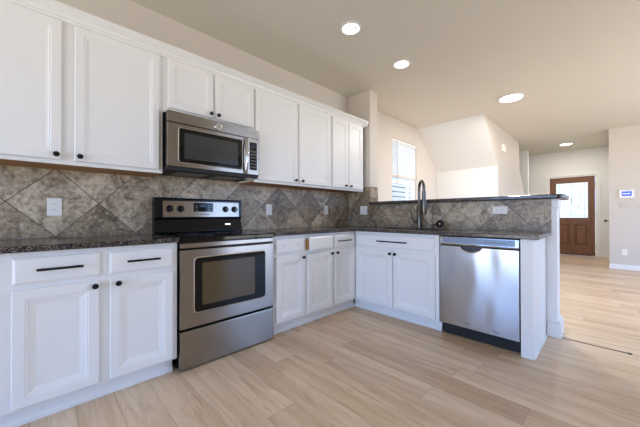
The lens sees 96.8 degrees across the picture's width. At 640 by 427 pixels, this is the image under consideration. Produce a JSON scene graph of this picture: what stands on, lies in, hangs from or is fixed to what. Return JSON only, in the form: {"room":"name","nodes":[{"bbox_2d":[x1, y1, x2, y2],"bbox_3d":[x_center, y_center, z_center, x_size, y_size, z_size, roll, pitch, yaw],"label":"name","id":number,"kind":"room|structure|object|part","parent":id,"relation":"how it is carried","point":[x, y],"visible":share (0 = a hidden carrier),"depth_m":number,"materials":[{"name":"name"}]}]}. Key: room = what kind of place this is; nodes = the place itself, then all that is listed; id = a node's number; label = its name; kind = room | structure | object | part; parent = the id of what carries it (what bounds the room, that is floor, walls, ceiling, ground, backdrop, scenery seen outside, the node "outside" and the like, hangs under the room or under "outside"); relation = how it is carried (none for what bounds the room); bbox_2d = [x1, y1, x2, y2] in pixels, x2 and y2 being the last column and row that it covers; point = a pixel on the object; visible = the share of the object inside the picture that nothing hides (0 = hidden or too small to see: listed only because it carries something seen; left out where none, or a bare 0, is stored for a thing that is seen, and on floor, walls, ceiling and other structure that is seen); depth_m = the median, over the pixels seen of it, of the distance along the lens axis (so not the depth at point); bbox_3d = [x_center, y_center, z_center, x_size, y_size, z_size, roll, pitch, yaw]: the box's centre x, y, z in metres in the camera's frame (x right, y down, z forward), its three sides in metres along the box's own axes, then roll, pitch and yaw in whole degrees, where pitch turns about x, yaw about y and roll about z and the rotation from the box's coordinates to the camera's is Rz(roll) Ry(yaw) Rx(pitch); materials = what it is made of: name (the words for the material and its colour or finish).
{"room":"kitchen","nodes":[
{"label":"kitchen","id":0,"kind":"room"},
{"bbox_2d":[3,0,436,239],"bbox_3d":[0.625,-0.297,4.427,14.650,2.770,0.120,0,0,-44],"label":"wall","id":1,"kind":"structure","parent":0,"point":[128,14],"depth_m":3.11,"materials":[{"name":"beige paint"}]},
{"bbox_2d":[0,0,162,176],"bbox_3d":[-1.655,-0.755,1.847,1.078,0.907,0.348,0,0,-44],"label":"upper cabinet","id":2,"kind":"object","parent":1,"relation":"attached to","point":[73,98],"visible":0.99,"depth_m":1.78,"materials":[{"name":"white paint"}]},
{"bbox_3d":[-1.747,-0.752,1.569,0.476,0.850,0.019,0,0,-44],"label":"door","id":3,"kind":"part","parent":2,"relation":"part of","materials":[{"name":"white paint"}]},
{"bbox_3d":[-1.364,-0.750,1.945,0.478,0.850,0.019,0,0,-44],"label":"door","id":4,"kind":"part","parent":2,"relation":"part of","materials":[{"name":"white paint"}]},
{"bbox_2d":[0,165,347,239],"bbox_3d":[-0.893,0.031,2.844,3.646,0.700,0.009,0,0,-44],"label":"tile backsplash","id":5,"kind":"structure","parent":1,"relation":"attached to","point":[93,204],"depth_m":2.19,"materials":[{"name":"grey tile"}]},
{"bbox_2d":[47,198,61,215],"bbox_3d":[-1.806,-0.045,1.934,0.075,0.120,0.008,0,0,-44],"label":"outlet","id":6,"kind":"object","parent":5,"relation":"attached to","point":[54,205],"visible":1,"depth_m":1.93,"materials":[{"name":"white plastic"}]},
{"bbox_2d":[266,204,271,214],"bbox_3d":[-0.565,-0.043,3.152,0.075,0.120,0.009,0,0,-44],"label":"light switch","id":7,"kind":"object","parent":5,"relation":"attached to","point":[268,206],"visible":1,"depth_m":3.15,"materials":[{"name":"white plastic"}]},
{"bbox_2d":[324,205,327,213],"bbox_3d":[0.084,-0.047,3.789,0.072,0.118,0.008,0,0,-44],"label":"outlet","id":8,"kind":"object","parent":5,"relation":"attached to","point":[325,207],"visible":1,"depth_m":3.78,"materials":[{"name":"white plastic"}]},
{"bbox_2d":[5,0,368,127],"bbox_3d":[-0.750,-1.215,2.731,3.606,0.079,0.360,0,0,-44],"label":"crown molding","id":9,"kind":"structure","parent":1,"relation":"attached to","point":[68,14],"depth_m":2.11,"materials":[{"name":"white paint"}]},
{"bbox_2d":[163,57,253,129],"bbox_3d":[-0.990,-0.986,2.502,0.784,0.440,0.348,0,0,-44],"label":"upper cabinet","id":10,"kind":"object","parent":1,"relation":"attached to","point":[187,89],"visible":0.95,"depth_m":2.35,"materials":[{"name":"white paint"}]},
{"bbox_3d":[-1.029,-0.988,2.276,0.351,0.372,0.019,0,0,-44],"label":"door","id":11,"kind":"part","parent":10,"relation":"part of","materials":[{"name":"white paint"}]},
{"bbox_2d":[159,109,258,181],"bbox_3d":[-0.955,-0.538,2.461,0.770,0.442,0.451,0,0,-44],"label":"microwave","id":12,"kind":"object","parent":10,"relation":"attached to","point":[193,146],"visible":1,"depth_m":2.30,"materials":[{"name":"silver metal"}]},
{"bbox_3d":[-0.890,-0.512,2.308,0.648,0.323,0.030,0,0,-44],"label":"door","id":13,"kind":"part","parent":12,"relation":"part of","materials":[{"name":"silver metal"}]},
{"bbox_3d":[-0.847,-0.719,2.351,0.770,0.082,0.030,0,0,-44],"label":"vent panel","id":14,"kind":"part","parent":12,"relation":"part of","materials":[{"name":"silver metal"}]},
{"bbox_3d":[-0.645,-0.506,2.492,0.028,0.317,0.061,0,0,-44],"label":"handle","id":15,"kind":"part","parent":12,"relation":"part of","materials":[{"name":"silver metal"}]},
{"bbox_3d":[-0.614,-0.510,2.579,0.118,0.323,0.030,0,0,-44],"label":"control panel","id":16,"kind":"part","parent":12,"relation":"part of","materials":[{"name":"silver metal"}]},
{"bbox_3d":[-0.757,-0.987,2.542,0.373,0.372,0.019,0,0,-44],"label":"door","id":17,"kind":"part","parent":10,"relation":"part of","materials":[{"name":"white paint"}]},
{"bbox_2d":[239,89,330,189],"bbox_3d":[-0.333,-0.750,3.145,1.052,0.907,0.348,0,0,-44],"label":"upper cabinet","id":18,"kind":"object","parent":1,"relation":"attached to","point":[295,139],"visible":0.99,"depth_m":2.99,"materials":[{"name":"white paint"}]},
{"bbox_3d":[-0.425,-0.747,2.866,0.512,0.850,0.019,0,0,-44],"label":"door","id":19,"kind":"part","parent":18,"relation":"part of","materials":[{"name":"white paint"}]},
{"bbox_3d":[-0.050,-0.745,3.234,0.488,0.850,0.019,0,0,-44],"label":"door","id":20,"kind":"part","parent":18,"relation":"part of","materials":[{"name":"white paint"}]},
{"bbox_2d":[314,116,362,192],"bbox_3d":[0.273,-0.747,3.740,0.641,0.907,0.348,0,0,-44],"label":"upper cabinet","id":21,"kind":"object","parent":1,"relation":"attached to","point":[346,137],"visible":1,"depth_m":3.61,"materials":[{"name":"white paint"}]},
{"bbox_3d":[0.256,-0.744,3.535,0.294,0.850,0.019,0,0,-44],"label":"door","id":22,"kind":"part","parent":21,"relation":"part of","materials":[{"name":"white paint"}]},
{"bbox_3d":[0.354,-0.748,3.657,0.641,0.907,0.018,0,0,-44],"label":"frame","id":23,"kind":"part","parent":21,"relation":"part of","materials":[{"name":"white paint"}]},
{"bbox_3d":[0.469,-0.743,3.743,0.282,0.850,0.019,0,0,-44],"label":"door","id":24,"kind":"part","parent":21,"relation":"part of","materials":[{"name":"white paint"}]},
{"bbox_2d":[392,180,414,199],"bbox_3d":[1.538,-0.594,5.318,0.900,1.470,0.050,0,0,-44],"label":"window","id":25,"kind":"structure","parent":1,"relation":"in","point":[412,184],"depth_m":5.44,"materials":[{"name":"glass"}]},
{"bbox_2d":[392,138,415,183],"bbox_3d":[1.571,-0.921,5.287,0.884,0.805,0.041,0,0,-44],"label":"window shade","id":26,"kind":"object","parent":1,"relation":"attached to","point":[403,154],"visible":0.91,"depth_m":5.27,"materials":[{"name":"plastic"}]},
{"bbox_3d":[1.565,-1.302,5.294,0.884,0.045,0.028,0,0,-44],"label":"head rail","id":27,"kind":"part","parent":26,"relation":"part of","materials":[{"name":"white paint"}]},
{"bbox_3d":[1.566,-0.670,5.290,0.884,0.042,0.024,0,0,-44],"label":"rail","id":28,"kind":"part","parent":26,"relation":"part of","materials":[{"name":"beige"}]},
{"bbox_2d":[18,253,639,426],"bbox_3d":[2.642,1.122,2.367,14.650,0.100,5.870,0,0,-44],"label":"floor","id":29,"kind":"structure","parent":0,"point":[354,366],"depth_m":1.82,"materials":[{"name":"brown wood"}]},
{"bbox_2d":[0,243,176,426],"bbox_3d":[-1.443,0.636,1.830,0.805,0.880,0.652,0,0,-44],"label":"base cabinet","id":30,"kind":"object","parent":29,"relation":"on","point":[78,326],"visible":0.99,"depth_m":1.56,"materials":[{"name":"white paint"}]},
{"bbox_3d":[-1.379,0.671,1.499,0.340,0.580,0.019,0,0,-44],"label":"door","id":31,"kind":"part","parent":30,"relation":"part of","materials":[{"name":"white paint"}]},
{"bbox_3d":[-1.378,0.288,1.503,0.341,0.128,0.019,0,0,-44],"label":"drawer","id":32,"kind":"part","parent":30,"relation":"part of","materials":[{"name":"white paint"}]},
{"bbox_3d":[-1.355,0.284,1.487,0.181,0.013,0.036,0,0,-44],"label":"handle","id":33,"kind":"part","parent":30,"relation":"part of","materials":[{"name":"black metal"}]},
{"bbox_2d":[0,234,178,253],"bbox_3d":[-1.564,0.178,1.730,1.130,0.032,0.633,0,0,-44],"label":"countertop","id":34,"kind":"structure","parent":30,"relation":"on","point":[7,246],"depth_m":1.64,"materials":[{"name":"stone"}]},
{"bbox_3d":[-1.255,0.407,1.588,0.032,0.032,0.030,0,0,-44],"label":"knob","id":35,"kind":"part","parent":30,"relation":"part of","materials":[{"name":"black metal"}]},
{"bbox_3d":[-1.103,0.289,1.773,0.344,0.128,0.019,0,0,-44],"label":"drawer","id":36,"kind":"part","parent":30,"relation":"part of","materials":[{"name":"white paint"}]},
{"bbox_3d":[-1.101,0.672,1.772,0.340,0.580,0.019,0,0,-44],"label":"door","id":37,"kind":"part","parent":30,"relation":"part of","materials":[{"name":"white paint"}]},
{"bbox_3d":[-1.084,0.285,1.753,0.177,0.013,0.036,0,0,-44],"label":"handle","id":38,"kind":"part","parent":30,"relation":"part of","materials":[{"name":"black metal"}]},
{"bbox_2d":[152,197,273,371],"bbox_3d":[-0.888,0.472,2.388,0.774,1.212,0.638,0,0,-44],"label":"range","id":39,"kind":"object","parent":29,"relation":"on","point":[225,275],"visible":0.99,"depth_m":2.19,"materials":[{"name":"silver metal"}]},
{"bbox_3d":[-1.242,-0.041,2.357,0.056,0.056,0.032,0,0,-44],"label":"knob","id":40,"kind":"part","parent":39,"relation":"part of","materials":[{"name":"black plastic"}]},
{"bbox_3d":[-1.048,-0.037,2.572,0.680,0.135,0.010,0,0,-44],"label":"control panel","id":41,"kind":"part","parent":39,"relation":"part of","materials":[{"name":"silver metal"}]},
{"bbox_2d":[159,230,273,242],"bbox_3d":[-0.873,0.185,2.382,0.760,0.039,0.605,0,0,-44],"label":"cooktop","id":42,"kind":"object","parent":39,"relation":"in","point":[193,236],"depth_m":2.24,"materials":[{"name":"black glass"}]},
{"bbox_3d":[-0.681,0.520,2.186,0.758,0.538,0.039,0,0,-44],"label":"oven door","id":43,"kind":"part","parent":39,"relation":"part of","materials":[{"name":"silver metal"}]},
{"bbox_3d":[-0.680,0.935,2.183,0.758,0.260,0.039,0,0,-44],"label":"storage drawer","id":44,"kind":"part","parent":39,"relation":"part of","materials":[{"name":"silver metal"}]},
{"bbox_2d":[271,233,333,334],"bbox_3d":[-0.323,0.640,2.920,0.755,0.880,0.664,0,0,-44],"label":"base cabinet","id":45,"kind":"object","parent":29,"relation":"on","point":[302,264],"visible":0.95,"depth_m":2.67,"materials":[{"name":"white paint"}]},
{"bbox_3d":[-0.267,0.292,2.593,0.330,0.128,0.019,0,0,-44],"label":"drawer","id":46,"kind":"part","parent":45,"relation":"part of","materials":[{"name":"white paint"}]},
{"bbox_3d":[-0.267,0.675,2.591,0.330,0.580,0.019,0,0,-44],"label":"door","id":47,"kind":"part","parent":45,"relation":"part of","materials":[{"name":"white paint"}]},
{"bbox_3d":[-0.121,0.297,2.733,0.070,0.104,0.010,-4,-2,38],"label":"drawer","id":48,"kind":"part","parent":45,"relation":"part of","materials":[{"name":"brown wood"}]},
{"bbox_3d":[0.005,0.677,2.857,0.358,0.580,0.019,0,0,-44],"label":"door","id":49,"kind":"part","parent":45,"relation":"part of","materials":[{"name":"white paint"}]},
{"bbox_3d":[0.020,0.291,2.839,0.017,0.128,0.372,-4,-2,38],"label":"drawer","id":50,"kind":"part","parent":45,"relation":"part of","materials":[{"name":"white paint"}]},
{"bbox_2d":[241,225,551,239],"bbox_3d":[0.595,0.180,2.686,1.735,0.032,2.293,0,0,-44],"label":"countertop","id":51,"kind":"structure","parent":45,"relation":"on","point":[528,235],"depth_m":2.71,"materials":[{"name":"stone"}]},
{"bbox_2d":[410,180,426,227],"bbox_3d":[1.132,-0.105,3.171,0.137,0.540,0.218,0,0,-24],"label":"faucet","id":52,"kind":"object","parent":51,"relation":"on","point":[422,205],"visible":0.98,"depth_m":3.22,"materials":[{"name":"silver metal"}]},
{"bbox_3d":[1.131,-0.235,3.167,0.031,0.280,0.201,0,0,3],"label":"spout","id":53,"kind":"part","parent":52,"relation":"part of","materials":[{"name":"silver metal"}]},
{"bbox_2d":[431,205,434,227],"bbox_3d":[1.235,0.037,3.129,0.076,0.254,0.058,0,0,-36],"label":"filter faucet","id":54,"kind":"object","parent":51,"relation":"on","point":[432,224],"visible":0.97,"depth_m":3.14,"materials":[{"name":"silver metal"}]},
{"bbox_2d":[436,220,443,227],"bbox_3d":[1.291,0.112,3.062,0.046,0.085,0.090,0,0,-44],"label":"strainer","id":55,"kind":"object","parent":51,"relation":"on","point":[439,223],"visible":1,"depth_m":3.06,"materials":[{"name":"black metal"}]},
{"bbox_2d":[329,231,354,314],"bbox_3d":[0.093,0.642,3.337,0.417,0.880,0.652,0,0,-44],"label":"base cabinet","id":56,"kind":"object","parent":29,"relation":"on","point":[343,248],"visible":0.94,"depth_m":3.11,"materials":[{"name":"white paint"}]},
{"bbox_3d":[0.272,0.295,3.122,0.342,0.128,0.019,0,0,-44],"label":"drawer","id":57,"kind":"part","parent":56,"relation":"part of","materials":[{"name":"white paint"}]},
{"bbox_3d":[0.272,0.678,3.120,0.342,0.580,0.019,0,0,-44],"label":"door","id":58,"kind":"part","parent":56,"relation":"part of","materials":[{"name":"white paint"}]},
{"bbox_2d":[354,231,442,330],"bbox_3d":[0.916,0.640,3.123,0.652,0.880,1.015,0,0,-44],"label":"base cabinet","id":59,"kind":"object","parent":29,"relation":"on","point":[397,275],"visible":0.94,"depth_m":2.84,"materials":[{"name":"white paint"}]},
{"bbox_3d":[0.577,0.677,3.069,0.019,0.580,0.472,0,0,-44],"label":"door","id":60,"kind":"part","parent":59,"relation":"part of","materials":[{"name":"white paint"}]},
{"bbox_3d":[0.722,0.288,2.882,0.036,0.013,0.340,0,0,-44],"label":"handle","id":61,"kind":"part","parent":59,"relation":"part of","materials":[{"name":"black metal"}]},
{"bbox_3d":[0.727,0.293,2.917,0.019,0.128,0.902,0,0,-44],"label":"drawer","id":62,"kind":"part","parent":59,"relation":"part of","materials":[{"name":"white paint"}]},
{"bbox_3d":[0.899,0.674,2.740,0.019,0.580,0.428,0,0,-44],"label":"door","id":63,"kind":"part","parent":59,"relation":"part of","materials":[{"name":"white paint"}]},
{"bbox_2d":[440,235,520,352],"bbox_3d":[1.500,0.636,2.556,0.601,0.873,0.598,0,0,-44],"label":"dishwasher","id":64,"kind":"object","parent":29,"relation":"on","point":[480,277],"visible":0.98,"depth_m":2.33,"materials":[{"name":"silver metal"}]},
{"bbox_3d":[1.289,0.233,2.354,0.009,0.050,0.545,0,0,-44],"label":"control panel","id":65,"kind":"part","parent":64,"relation":"part of","materials":[{"name":"grey metal"}]},
{"bbox_3d":[1.344,1.021,2.401,0.040,0.102,0.582,0,0,-44],"label":"toe panel","id":66,"kind":"part","parent":64,"relation":"part of","materials":[{"name":"black plastic"}]},
{"bbox_2d":[520,237,547,359],"bbox_3d":[1.752,0.633,2.315,0.605,0.880,0.086,0,0,-44],"label":"end panel","id":67,"kind":"object","parent":29,"relation":"on","point":[534,336],"visible":0.86,"depth_m":2.13,"materials":[{"name":"white paint"}]},
{"bbox_3d":[1.781,1.064,2.287,0.580,0.018,0.012,0,0,-44],"label":"shoe molding","id":68,"kind":"part","parent":67,"relation":"part of","materials":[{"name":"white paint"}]},
{"bbox_2d":[130,0,639,155],"bbox_3d":[2.637,-1.748,2.384,14.650,0.100,5.870,0,0,-44],"label":"ceiling","id":69,"kind":"structure","parent":0,"point":[575,64],"depth_m":2.99,"materials":[{"name":"beige paint"}]},
{"bbox_2d":[340,21,361,35],"bbox_3d":[0.282,-1.687,2.598,0.200,0.010,0.200,0,0,-44],"label":"recessed light","id":70,"kind":"object","parent":69,"relation":"in","point":[347,29],"visible":1,"depth_m":2.60,"materials":[{"name":"white paint"}]},
{"bbox_2d":[392,59,410,68],"bbox_3d":[0.923,-1.685,3.216,0.200,0.010,0.200,0,0,-44],"label":"recessed light","id":71,"kind":"object","parent":69,"relation":"in","point":[400,64],"visible":1,"depth_m":3.21,"materials":[{"name":"white paint"}]},
{"bbox_2d":[498,93,523,102],"bbox_3d":[2.770,-1.673,4.125,0.315,0.030,0.315,0,0,-44],"label":"recessed light","id":72,"kind":"object","parent":69,"relation":"in","point":[511,97],"visible":1,"depth_m":4.08,"materials":[{"name":"white paint"}]},
{"bbox_2d":[348,90,559,333],"bbox_3d":[1.294,-0.305,3.359,0.172,2.770,2.340,0,0,-44],"label":"wall","id":73,"kind":"structure","parent":0,"point":[363,105],"depth_m":3.87,"materials":[{"name":"beige paint"}]},
{"bbox_2d":[348,187,550,231],"bbox_3d":[1.277,-0.101,3.368,0.183,0.534,2.302,0,0,-44],"label":"tile backsplash","id":74,"kind":"structure","parent":73,"relation":"attached to","point":[533,214],"depth_m":3.03,"materials":[{"name":"grey tile"}]},
{"bbox_2d":[360,206,366,214],"bbox_3d":[0.601,-0.043,3.918,0.009,0.118,0.118,0,0,-44],"label":"light switch","id":75,"kind":"object","parent":74,"relation":"attached to","point":[363,209],"visible":1,"depth_m":3.92,"materials":[{"name":"white plastic"}]},
{"bbox_2d":[492,206,507,213],"bbox_3d":[1.743,-0.032,2.755,0.008,0.074,0.126,0,0,-44],"label":"outlet","id":76,"kind":"object","parent":74,"relation":"attached to","point":[496,209],"visible":1,"depth_m":2.75,"materials":[{"name":"white plastic"}]},
{"bbox_2d":[369,194,568,204],"bbox_3d":[1.516,-0.142,3.270,0.498,0.036,2.006,0,0,-44],"label":"bar","id":77,"kind":"object","parent":73,"relation":"on","point":[545,196],"visible":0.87,"depth_m":2.81,"materials":[{"name":"stone"}]},
{"bbox_2d":[547,315,563,338],"bbox_3d":[2.100,0.999,2.534,0.210,0.150,0.095,0,0,-44],"label":"trim","id":78,"kind":"structure","parent":73,"relation":"attached to","point":[555,328],"depth_m":2.46,"materials":[{"name":"white paint"}]},
{"bbox_2d":[551,199,560,209],"bbox_3d":[2.105,-0.078,2.533,0.191,0.095,0.046,0,0,-44],"label":"trim","id":79,"kind":"structure","parent":73,"relation":"attached to","point":[555,203],"depth_m":2.47,"materials":[{"name":"white paint"}]},
{"bbox_2d":[418,114,497,171],"bbox_3d":[2.710,-1.294,5.577,1.028,0.769,1.169,0,0,-44],"label":"wall","id":80,"kind":"structure","parent":0,"point":[465,143],"depth_m":5.48,"materials":[{"name":"white paint"}]},
{"bbox_2d":[437,166,497,198],"bbox_3d":[3.027,0.090,5.878,0.107,2.004,1.169,0,0,-44],"label":"wall","id":81,"kind":"structure","parent":0,"point":[475,182],"depth_m":5.80,"materials":[{"name":"white paint"}]},
{"bbox_2d":[483,114,523,195],"bbox_3d":[4.275,-0.292,6.355,4.340,2.769,0.100,0,0,-44],"label":"wall","id":82,"kind":"structure","parent":0,"point":[509,177],"depth_m":5.88,"materials":[{"name":"beige paint"}]},
{"bbox_2d":[501,144,505,152],"bbox_3d":[3.651,-1.296,5.639,0.170,0.150,0.057,0,0,-44],"label":"wall sensor","id":83,"kind":"object","parent":82,"relation":"attached to","point":[503,146],"visible":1,"depth_m":5.60,"materials":[{"name":"white plastic"}]},
{"bbox_2d":[519,150,528,194],"bbox_3d":[5.165,-0.284,7.918,0.120,2.769,1.055,0,0,-44],"label":"wall","id":84,"kind":"structure","parent":0,"point":[523,155],"depth_m":7.56,"materials":[{"name":"white paint"}]},
{"bbox_2d":[529,146,608,255],"bbox_3d":[6.324,-0.286,8.043,0.150,2.770,2.700,0,0,-44],"label":"wall","id":85,"kind":"structure","parent":0,"point":[590,159],"depth_m":7.48,"materials":[{"name":"white paint"}]},
{"bbox_2d":[545,171,600,256],"bbox_3d":[6.741,0.051,7.610,0.140,2.089,0.958,0,0,-44],"label":"door frame","id":86,"kind":"structure","parent":85,"relation":"in","point":[594,174],"depth_m":7.24,"materials":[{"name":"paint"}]},
{"bbox_2d":[550,176,594,255],"bbox_3d":[6.703,0.059,7.570,0.120,2.048,0.903,0,0,-44],"label":"front door","id":87,"kind":"structure","parent":86,"relation":"attached to","point":[576,214],"depth_m":7.51,"materials":[{"name":"brown wood"}]},
{"bbox_3d":[6.605,0.577,7.725,0.030,0.560,0.280,0,0,-44],"label":"raised panel","id":88,"kind":"part","parent":87,"relation":"part of","materials":[{"name":"brown wood"}]},
{"bbox_3d":[6.728,-0.349,7.600,0.006,0.930,0.640,0,0,-44],"label":"glass","id":89,"kind":"part","parent":87,"relation":"part of","materials":[{"name":"glass"}]},
{"bbox_3d":[6.857,0.575,7.468,0.030,0.560,0.280,0,0,-44],"label":"raised panel","id":90,"kind":"part","parent":87,"relation":"part of","materials":[{"name":"brown wood"}]},
{"bbox_2d":[601,253,608,256],"bbox_3d":[6.625,1.048,7.614,0.014,0.095,1.580,0,0,-44],"label":"baseboard","id":91,"kind":"structure","parent":85,"relation":"attached to","point":[602,254],"depth_m":7.11,"materials":[{"name":"white paint"}]},
{"bbox_2d":[563,338,631,354],"bbox_3d":[2.232,1.071,2.304,0.023,0.004,0.405,0,0,-44],"label":"trim","id":92,"kind":"structure","parent":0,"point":[563,338],"depth_m":2.29,"materials":[{"name":"brown wood"}]},
{"bbox_2d":[609,124,639,265],"bbox_3d":[6.883,-0.307,4.596,0.120,2.770,3.095,0,0,-44],"label":"wall","id":93,"kind":"structure","parent":0,"point":[624,142],"depth_m":5.51,"materials":[{"name":"beige paint"}]},
{"bbox_2d":[609,263,639,270],"bbox_3d":[6.784,1.031,4.597,0.014,0.095,2.950,0,0,-44],"label":"baseboard","id":94,"kind":"structure","parent":93,"relation":"attached to","point":[614,266],"depth_m":5.50,"materials":[{"name":"white paint"}]},
{"bbox_2d":[622,249,627,254],"bbox_3d":[5.899,0.750,5.503,0.008,0.118,0.075,0,0,-44],"label":"outlet","id":95,"kind":"object","parent":93,"relation":"attached to","point":[624,251],"visible":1,"depth_m":5.50,"materials":[{"name":"white plastic"}]},
{"bbox_2d":[619,189,633,197],"bbox_3d":[5.910,-0.380,5.483,0.027,0.156,0.200,0,0,-44],"label":"security keypad","id":96,"kind":"object","parent":93,"relation":"attached to","point":[622,193],"visible":1,"depth_m":5.47,"materials":[{"name":"white plastic"}]},
{"bbox_2d":[619,203,634,208],"bbox_3d":[5.921,-0.147,5.483,0.009,0.115,0.200,0,0,-44],"label":"light switch","id":97,"kind":"object","parent":93,"relation":"attached to","point":[621,205],"visible":1,"depth_m":5.48,"materials":[{"name":"beige paint"}]},
{"bbox_3d":[6.529,-0.296,6.385,1.880,2.770,0.045,0,0,-44],"label":"wall","id":98,"kind":"structure","parent":0,"visible":0},
{"bbox_2d":[604,172,609,260],"bbox_3d":[6.816,0.071,6.755,0.750,2.020,0.084,0,0,-44],"label":"door","id":99,"kind":"structure","parent":98,"relation":"in","point":[608,172],"depth_m":6.47,"materials":[{"name":"white paint"}]},
{"label":"outside","id":100,"kind":"structure","parent":0,"visible":0},
{"bbox_2d":[392,177,410,200],"bbox_3d":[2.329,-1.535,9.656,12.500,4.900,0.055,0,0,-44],"label":"neighbor house","id":101,"kind":"structure","parent":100,"point":[398,190],"depth_m":10.14,"materials":[{"name":"beige"}]}
]}

